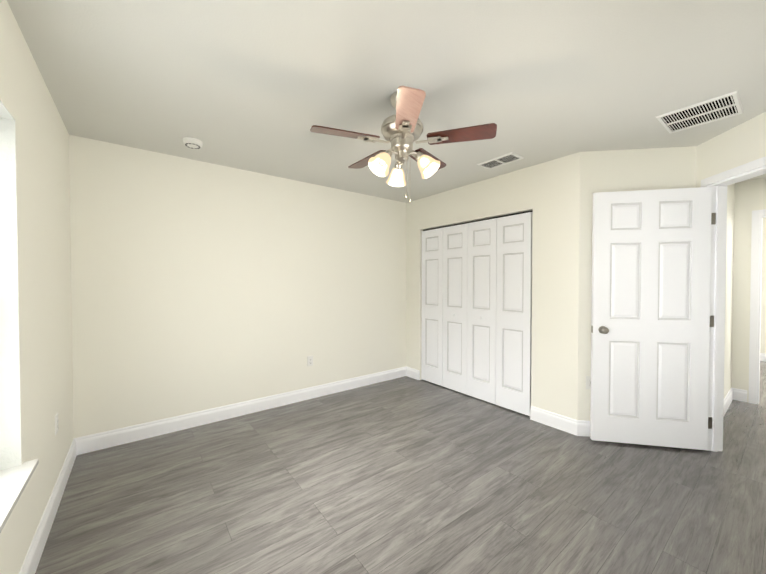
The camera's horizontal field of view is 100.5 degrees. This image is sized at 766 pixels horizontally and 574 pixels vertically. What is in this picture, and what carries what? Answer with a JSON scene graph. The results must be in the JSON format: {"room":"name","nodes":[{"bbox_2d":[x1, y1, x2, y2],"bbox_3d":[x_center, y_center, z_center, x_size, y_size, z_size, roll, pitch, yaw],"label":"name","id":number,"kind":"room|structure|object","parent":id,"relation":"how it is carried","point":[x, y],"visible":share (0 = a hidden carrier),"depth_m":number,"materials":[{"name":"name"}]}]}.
{"room":"empty bedroom","nodes":[
{"label":"empty bedroom","id":0,"kind":"room"},
{"bbox_2d":[0,0,73,573],"bbox_3d":[-1.291,0.095,0.862,0.200,2.440,4.190,-1,1,-38],"label":"wall","id":1,"kind":"structure","parent":0,"point":[44,254],"depth_m":1.51,"materials":[{"name":"white paint"}]},
{"bbox_2d":[0,459,38,532],"bbox_3d":[-1.183,0.775,0.855,0.140,0.020,1.280,-1,1,-38],"label":"window sill","id":2,"kind":"structure","parent":1,"relation":"attached to","point":[14,481],"depth_m":1.22,"materials":[{"name":"white wood"}]},
{"bbox_2d":[55,413,58,434],"bbox_3d":[-1.975,0.827,1.931,0.008,0.115,0.070,-1,1,-38],"label":"outlet","id":3,"kind":"object","parent":1,"relation":"attached to","point":[56,424],"visible":1,"depth_m":1.91,"materials":[{"name":"white plastic"}]},
{"bbox_2d":[69,135,405,437],"bbox_3d":[-0.806,0.048,3.754,4.500,2.440,0.200,-1,1,-38],"label":"wall","id":4,"kind":"structure","parent":0,"point":[196,286],"depth_m":3.02,"materials":[{"name":"white paint"}]},
{"bbox_2d":[307,355,312,365],"bbox_3d":[-0.826,0.840,3.620,0.070,0.115,0.008,-1,1,-38],"label":"outlet","id":5,"kind":"object","parent":4,"relation":"attached to","point":[309,360],"visible":1,"depth_m":3.62,"materials":[{"name":"white plastic"}]},
{"bbox_2d":[7,0,765,202],"bbox_3d":[3.003,-1.214,2.641,9.400,0.120,6.800,-1,1,-38],"label":"ceiling","id":6,"kind":"structure","parent":0,"point":[261,86],"depth_m":1.71,"materials":[{"name":"white paint"}]},
{"bbox_2d":[182,137,202,148],"bbox_3d":[-1.502,-1.130,2.517,0.140,0.044,0.140,-1,1,-38],"label":"smoke detector","id":7,"kind":"object","parent":6,"relation":"attached to","point":[192,143],"visible":1,"depth_m":2.48,"materials":[{"name":"white plastic"}]},
{"bbox_2d":[310,86,496,202],"bbox_3d":[0.092,-0.823,1.958,1.052,0.640,1.004,-1,1,-38],"label":"ceiling fan","id":8,"kind":"object","parent":6,"relation":"hanging from","point":[401,130],"visible":1,"depth_m":1.84,"materials":[{"name":"brown wood"}]},
{"bbox_2d":[477,152,523,169],"bbox_3d":[1.076,-1.154,2.931,0.200,0.010,0.360,-1,1,-38],"label":"ceiling vent","id":9,"kind":"object","parent":6,"relation":"in","point":[511,157],"visible":1,"depth_m":2.92,"materials":[{"name":"white metal"}]},
{"bbox_2d":[656,91,743,132],"bbox_3d":[2.097,-1.141,2.115,0.380,0.010,0.370,-1,1,-38],"label":"ceiling vent","id":10,"kind":"object","parent":6,"relation":"in","point":[713,109],"visible":1,"depth_m":2.09,"materials":[{"name":"white metal"}]},
{"bbox_2d":[35,361,765,573],"bbox_3d":[3.003,1.345,2.683,9.400,0.120,6.800,-1,1,-38],"label":"floor","id":11,"kind":"structure","parent":0,"point":[405,475],"depth_m":1.96,"materials":[{"name":"grey laminate"}]},
{"bbox_2d":[406,152,579,419],"bbox_3d":[1.054,0.050,3.660,0.120,2.440,2.220,-1,1,-38],"label":"wall","id":12,"kind":"structure","parent":0,"point":[548,193],"depth_m":2.99,"materials":[{"name":"white paint"}]},
{"bbox_2d":[19,366,589,573],"bbox_3d":[0.386,1.229,2.173,4.035,0.130,3.790,-1,1,-38],"label":"baseboard","id":13,"kind":"structure","parent":12,"relation":"attached to","point":[99,441],"depth_m":2.81,"materials":[{"name":"white wood"}]},
{"bbox_2d":[421,212,532,415],"bbox_3d":[0.977,0.260,3.701,0.067,1.994,1.502,-1,1,-38],"label":"bifold closet doors","id":14,"kind":"structure","parent":12,"relation":"in","point":[476,339],"depth_m":3.56,"materials":[{"name":"white wood"}]},
{"bbox_2d":[423,210,532,230],"bbox_3d":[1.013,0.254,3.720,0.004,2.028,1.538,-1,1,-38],"label":"door track","id":15,"kind":"object","parent":12,"relation":"attached to","point":[480,220],"visible":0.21,"depth_m":3.58,"materials":[{"name":"black"}]},
{"bbox_2d":[577,146,695,420],"bbox_3d":[2.133,0.064,2.742,0.890,2.440,0.110,0,1,7],"label":"wall","id":16,"kind":"structure","parent":0,"point":[638,169],"depth_m":2.70,"materials":[{"name":"white paint"}]},
{"bbox_2d":[586,376,590,388],"bbox_3d":[1.783,0.824,2.740,0.070,0.115,0.008,0,1,7],"label":"outlet","id":17,"kind":"object","parent":16,"relation":"attached to","point":[588,382],"visible":0.52,"depth_m":2.74,"materials":[{"name":"white plastic"}]},
{"bbox_2d":[724,183,734,397],"bbox_3d":[3.315,0.057,3.184,1.707,2.440,0.120,-1,1,-38],"label":"wall","id":18,"kind":"structure","parent":0,"point":[729,286],"depth_m":3.40,"materials":[{"name":"white paint"}]},
{"bbox_2d":[723,388,736,416],"bbox_3d":[3.306,1.214,3.099,1.648,0.130,0.033,-1,1,-38],"label":"baseboard","id":19,"kind":"structure","parent":18,"relation":"attached to","point":[736,394],"depth_m":3.42,"materials":[{"name":"white wood"}]},
{"bbox_2d":[696,112,765,187],"bbox_3d":[2.520,0.079,1.839,0.110,2.440,1.580,0,1,7],"label":"wall","id":20,"kind":"structure","parent":0,"point":[741,144],"depth_m":2.30,"materials":[{"name":"white paint"}]},
{"bbox_2d":[590,187,711,449],"bbox_3d":[2.132,0.249,2.560,0.580,2.040,0.634,-1,1,-38],"label":"entry door","id":21,"kind":"structure","parent":20,"relation":"in","point":[650,307],"depth_m":2.54,"materials":[{"name":"white wood"}]},
{"bbox_2d":[701,156,765,451],"bbox_3d":[2.551,0.224,2.080,0.142,2.142,0.964,0,1,7],"label":"door frame","id":22,"kind":"structure","parent":20,"relation":"attached to","point":[719,183],"depth_m":2.48,"materials":[{"name":"white wood"}]},
{"bbox_2d":[731,178,765,401],"bbox_3d":[5.045,0.072,2.256,0.100,2.440,3.463,-1,1,-38],"label":"wall","id":23,"kind":"structure","parent":0,"point":[750,196],"depth_m":3.54,"materials":[{"name":"white paint"}]},
{"bbox_2d":[748,209,765,403],"bbox_3d":[4.344,0.227,3.155,0.116,2.102,0.924,-1,1,-38],"label":"door frame","id":24,"kind":"structure","parent":23,"relation":"attached to","point":[758,216],"depth_m":3.46,"materials":[{"name":"white wood"}]},
{"bbox_2d":[760,217,765,353],"bbox_3d":[6.509,0.024,5.238,0.100,2.440,6.600,-1,1,-38],"label":"wall","id":25,"kind":"structure","parent":0,"point":[763,322],"depth_m":5.33,"materials":[{"name":"white paint"}]},
{"bbox_2d":[760,353,765,361],"bbox_3d":[6.433,1.179,5.261,0.016,0.130,6.300,-1,1,-38],"label":"baseboard","id":26,"kind":"structure","parent":25,"relation":"attached to","point":[762,355],"depth_m":5.34,"materials":[{"name":"white wood"}]}
]}

